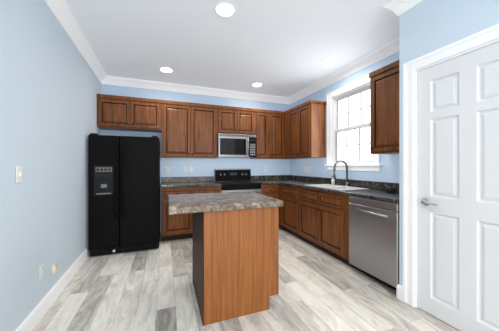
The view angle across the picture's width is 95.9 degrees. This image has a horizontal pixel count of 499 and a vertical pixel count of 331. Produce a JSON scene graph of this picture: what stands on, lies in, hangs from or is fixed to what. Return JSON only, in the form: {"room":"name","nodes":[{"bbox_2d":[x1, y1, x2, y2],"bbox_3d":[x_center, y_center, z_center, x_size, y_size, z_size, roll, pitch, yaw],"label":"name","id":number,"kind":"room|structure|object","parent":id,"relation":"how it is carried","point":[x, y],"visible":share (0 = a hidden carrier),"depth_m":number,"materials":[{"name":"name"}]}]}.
{"room":"kitchen","nodes":[
{"label":"kitchen","id":0,"kind":"room"},
{"bbox_2d":[0,0,100,330],"bbox_3d":[-1.040,-0.140,0.069,0.369,2.740,8.300,0,0,-21],"label":"wall","id":1,"kind":"structure","parent":0,"point":[50,86],"depth_m":1.81,"materials":[{"name":"blue paint"}]},
{"bbox_2d":[16,166,21,182],"bbox_3d":[-1.567,0.060,1.537,0.017,0.114,0.070,0,0,-21],"label":"switch plate","id":2,"kind":"object","parent":1,"relation":"attached to","point":[18,174],"visible":1,"depth_m":1.52,"materials":[{"name":"white plastic"}]},
{"bbox_2d":[39,263,43,279],"bbox_3d":[-1.691,0.860,1.832,0.011,0.114,0.070,0,0,-21],"label":"electrical outlet plate","id":3,"kind":"object","parent":1,"relation":"attached to","point":[41,270],"visible":0.98,"depth_m":1.82,"materials":[{"name":"white plastic"}]},
{"bbox_2d":[15,249,86,330],"bbox_3d":[-0.807,1.165,-0.319,0.230,0.130,7.150,0,0,-21],"label":"baseboard","id":4,"kind":"structure","parent":1,"relation":"attached to","point":[30,322],"depth_m":1.96,"materials":[{"name":"white wood"}]},
{"bbox_2d":[52,263,56,274],"bbox_3d":[-1.779,0.945,2.061,0.024,0.100,0.100,0,0,-21],"label":"outlet","id":5,"kind":"object","parent":1,"relation":"attached to","point":[54,268],"visible":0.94,"depth_m":2.04,"materials":[{"name":"beige plastic"}]},
{"bbox_2d":[44,0,123,85],"bbox_3d":[-0.942,-1.447,0.105,0.329,0.124,8.058,0,0,-21],"label":"crown molding","id":6,"kind":"structure","parent":1,"relation":"attached to","point":[61,11],"depth_m":2.57,"materials":[{"name":"white wood"}]},
{"bbox_2d":[101,84,289,231],"bbox_3d":[-0.762,-0.140,4.542,3.790,2.740,0.120,0,0,-21],"label":"wall","id":7,"kind":"structure","parent":0,"point":[204,166],"depth_m":4.40,"materials":[{"name":"blue paint"}]},
{"bbox_2d":[96,94,163,131],"bbox_3d":[-2.003,-0.863,3.822,0.951,0.517,0.315,0,0,-21],"label":"upper cabinet","id":8,"kind":"object","parent":7,"relation":"attached to","point":[120,113],"depth_m":3.69,"materials":[{"name":"brown wood"}]},
{"bbox_2d":[160,100,219,157],"bbox_3d":[-1.104,-0.631,4.160,0.970,0.982,0.315,0,0,-21],"label":"upper cabinet","id":9,"kind":"object","parent":7,"relation":"attached to","point":[189,130],"depth_m":4.02,"materials":[{"name":"brown wood"}]},
{"bbox_2d":[120,78,287,103],"bbox_3d":[-0.626,-1.447,4.480,3.338,0.124,0.090,0,0,-21],"label":"crown molding","id":10,"kind":"structure","parent":7,"relation":"attached to","point":[128,82],"depth_m":4.35,"materials":[{"name":"white wood"}]},
{"bbox_2d":[161,175,288,182],"bbox_3d":[-0.352,0.265,4.619,2.722,0.099,0.019,0,0,-21],"label":"backsplash","id":11,"kind":"structure","parent":7,"relation":"attached to","point":[202,179],"depth_m":4.36,"materials":[{"name":"grey stone"}]},
{"bbox_2d":[220,105,255,134],"bbox_3d":[-0.295,-0.861,4.464,0.760,0.522,0.315,0,0,-21],"label":"upper cabinet","id":12,"kind":"object","parent":7,"relation":"attached to","point":[233,120],"depth_m":4.32,"materials":[{"name":"brown wood"}]},
{"bbox_2d":[217,133,255,157],"bbox_3d":[-0.277,-0.373,4.418,0.752,0.437,0.446,0,0,-21],"label":"microwave","id":13,"kind":"object","parent":12,"relation":"attached to","point":[235,146],"visible":1,"depth_m":4.25,"materials":[{"name":"silver metal"}]},
{"bbox_2d":[250,109,271,158],"bbox_3d":[0.202,-0.631,4.651,0.300,0.982,0.315,0,0,-21],"label":"upper cabinet","id":14,"kind":"object","parent":7,"relation":"attached to","point":[263,117],"depth_m":4.52,"materials":[{"name":"brown wood"}]},
{"bbox_2d":[272,110,283,158],"bbox_3d":[0.515,-0.631,4.769,0.370,0.982,0.315,0,0,-21],"label":"upper cabinet","id":15,"kind":"object","parent":7,"relation":"attached to","point":[277,117],"depth_m":4.63,"materials":[{"name":"brown wood"}]},
{"bbox_2d":[64,0,398,97],"bbox_3d":[0.598,-1.560,0.684,3.960,0.100,8.300,0,0,-21],"label":"ceiling","id":16,"kind":"structure","parent":0,"point":[282,48],"depth_m":2.67,"materials":[{"name":"paint"}]},
{"bbox_2d":[160,67,172,72],"bbox_3d":[-1.310,-1.504,3.541,0.198,0.014,0.198,0,0,-21],"label":"recessed light","id":17,"kind":"object","parent":16,"relation":"in","point":[166,69],"visible":1,"depth_m":3.52,"materials":[{"name":"white"}]},
{"bbox_2d":[215,2,234,16],"bbox_3d":[-0.236,-1.504,2.176,0.198,0.014,0.198,0,0,-21],"label":"recessed light","id":18,"kind":"object","parent":16,"relation":"in","point":[223,9],"visible":1,"depth_m":2.17,"materials":[{"name":"white"}]},
{"bbox_2d":[252,83,261,86],"bbox_3d":[0.141,-1.504,4.194,0.198,0.014,0.198,0,0,-21],"label":"recessed light","id":19,"kind":"object","parent":16,"relation":"in","point":[256,84],"visible":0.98,"depth_m":4.18,"materials":[{"name":"white"}]},
{"bbox_2d":[323,56,336,62],"bbox_3d":[1.146,-1.504,3.204,0.198,0.014,0.198,0,0,-21],"label":"recessed light","id":20,"kind":"object","parent":16,"relation":"in","point":[330,59],"visible":1,"depth_m":3.19,"materials":[{"name":"white"}]},
{"bbox_2d":[32,225,459,330],"bbox_3d":[0.598,1.280,0.684,3.960,0.100,8.300,0,0,-21],"label":"floor","id":21,"kind":"structure","parent":0,"point":[154,290],"depth_m":2.06,"materials":[{"name":"grey wood"}]},
{"bbox_2d":[88,133,159,256],"bbox_3d":[-1.856,0.399,3.466,0.875,1.663,0.875,0,0,-21],"label":"refrigerator","id":22,"kind":"object","parent":21,"relation":"on","point":[123,194],"visible":1,"depth_m":3.12,"materials":[{"name":"black metal"}]},
{"bbox_2d":[161,187,220,240],"bbox_3d":[-1.056,0.792,4.026,0.967,0.875,0.630,0,0,-21],"label":"base cabinet","id":23,"kind":"object","parent":21,"relation":"on","point":[174,226],"depth_m":3.66,"materials":[{"name":"brown wood"}]},
{"bbox_2d":[161,183,220,186],"bbox_3d":[-1.059,0.334,4.020,0.976,0.038,0.642,0,0,-21],"label":"countertop","id":24,"kind":"structure","parent":23,"relation":"on","point":[162,184],"depth_m":3.77,"materials":[{"name":"grey stone"}]},
{"bbox_2d":[168,191,282,325],"bbox_3d":[-0.278,0.766,2.133,0.930,0.927,0.770,0,0,-21],"label":"kitchen island","id":25,"kind":"object","parent":21,"relation":"on","point":[235,254],"visible":1,"depth_m":1.84,"materials":[{"name":"brown wood"}]},
{"bbox_2d":[214,169,260,193],"bbox_3d":[-0.227,0.647,4.285,0.752,1.165,0.687,0,0,-21],"label":"range","id":26,"kind":"object","parent":21,"relation":"on","point":[233,180],"visible":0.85,"depth_m":4.42,"materials":[{"name":"black metal"}]},
{"bbox_2d":[261,183,280,224],"bbox_3d":[0.286,0.792,4.530,0.367,0.875,0.630,0,0,-21],"label":"base cabinet","id":27,"kind":"object","parent":21,"relation":"on","point":[273,190],"depth_m":4.25,"materials":[{"name":"brown wood"}]},
{"bbox_2d":[251,179,304,182],"bbox_3d":[0.574,0.334,4.634,0.978,0.038,0.642,0,0,-21],"label":"countertop","id":28,"kind":"structure","parent":27,"relation":"on","point":[256,180],"depth_m":4.64,"materials":[{"name":"grey stone"}]},
{"bbox_2d":[281,183,332,242],"bbox_3d":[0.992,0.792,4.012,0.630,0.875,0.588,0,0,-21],"label":"base cabinet","id":29,"kind":"object","parent":21,"relation":"on","point":[317,217],"depth_m":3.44,"materials":[{"name":"brown wood"}]},
{"bbox_2d":[289,183,398,202],"bbox_3d":[1.258,0.334,3.292,0.642,0.038,2.352,0,0,-21],"label":"countertop","id":30,"kind":"structure","parent":29,"relation":"on","point":[371,192],"depth_m":2.72,"materials":[{"name":"grey stone"}]},
{"bbox_2d":[307,184,366,189],"bbox_3d":[1.236,0.406,3.306,0.460,0.194,0.820,0,0,-21],"label":"sink","id":31,"kind":"object","parent":30,"relation":"in","point":[336,187],"visible":0.21,"depth_m":3.32,"materials":[{"name":"white ceramic"}]},
{"bbox_2d":[333,160,350,185],"bbox_3d":[1.385,0.112,3.358,0.287,0.403,0.112,0,0,-21],"label":"faucet","id":32,"kind":"object","parent":30,"relation":"on","point":[347,183],"visible":0.98,"depth_m":3.38,"materials":[{"name":"silver metal"}]},
{"bbox_2d":[349,196,398,290],"bbox_3d":[1.522,0.793,2.459,0.651,0.871,0.592,0,0,-21],"label":"dishwasher","id":33,"kind":"object","parent":21,"relation":"on","point":[373,239],"visible":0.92,"depth_m":2.30,"materials":[{"name":"silver metal"}]},
{"bbox_2d":[290,52,398,182],"bbox_3d":[2.395,-0.140,1.359,0.120,2.740,8.060,0,0,-21],"label":"wall","id":34,"kind":"structure","parent":0,"point":[389,170],"depth_m":3.58,"materials":[{"name":"blue paint"}]},
{"bbox_2d":[284,112,287,158],"bbox_3d":[0.907,-0.631,4.670,0.295,0.982,0.185,0,0,-21],"label":"upper cabinet","id":35,"kind":"object","parent":34,"relation":"attached to","point":[285,113],"depth_m":4.64,"materials":[{"name":"brown wood"}]},
{"bbox_2d":[288,100,325,158],"bbox_3d":[1.059,-0.631,4.239,0.315,0.982,0.730,0,0,-21],"label":"upper cabinet","id":36,"kind":"object","parent":34,"relation":"attached to","point":[306,122],"depth_m":3.94,"materials":[{"name":"brown wood"}]},
{"bbox_2d":[288,37,398,103],"bbox_3d":[1.424,-1.447,3.640,0.090,0.124,2.890,0,0,-21],"label":"crown molding","id":37,"kind":"structure","parent":34,"relation":"attached to","point":[392,47],"depth_m":3.35,"materials":[{"name":"white wood"}]},
{"bbox_2d":[324,76,381,171],"bbox_3d":[1.577,-0.580,3.456,0.176,1.320,1.080,0,0,-21],"label":"window","id":38,"kind":"structure","parent":34,"relation":"in","point":[336,96],"depth_m":3.57,"materials":[{"name":"white wood"}]},
{"bbox_2d":[369,60,398,153],"bbox_3d":[1.706,-0.631,2.518,0.315,0.982,0.586,0,0,-21],"label":"upper cabinet","id":39,"kind":"object","parent":34,"relation":"attached to","point":[384,81],"depth_m":2.55,"materials":[{"name":"brown wood"}]},
{"bbox_2d":[399,0,498,306],"bbox_3d":[2.571,-0.140,-0.176,0.630,2.740,5.060,0,0,-21],"label":"wall","id":40,"kind":"structure","parent":0,"point":[427,26],"depth_m":1.85,"materials":[{"name":"blue paint"}]},
{"bbox_2d":[289,175,398,190],"bbox_3d":[1.440,0.265,3.693,0.019,0.099,2.975,0,0,-21],"label":"backsplash","id":41,"kind":"structure","parent":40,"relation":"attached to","point":[353,183],"depth_m":3.36,"materials":[{"name":"grey stone"}]},
{"bbox_2d":[383,0,422,16],"bbox_3d":[2.217,-1.447,-0.260,0.090,0.124,5.150,0,0,-21],"label":"crown molding","id":42,"kind":"structure","parent":40,"relation":"attached to","point":[398,7],"depth_m":2.03,"materials":[{"name":"white wood"}]},
{"bbox_2d":[403,23,498,307],"bbox_3d":[1.608,0.157,1.635,0.139,2.147,0.904,0,0,-21],"label":"trim","id":43,"kind":"structure","parent":40,"relation":"attached to","point":[479,38],"depth_m":1.96,"materials":[{"name":"white wood"}]},
{"bbox_2d":[418,42,498,330],"bbox_3d":[1.565,0.206,1.617,0.091,2.031,0.692,0,0,-21],"label":"pantry door","id":44,"kind":"structure","parent":40,"relation":"in","point":[458,193],"depth_m":1.66,"materials":[{"name":"white wood"}]}
]}

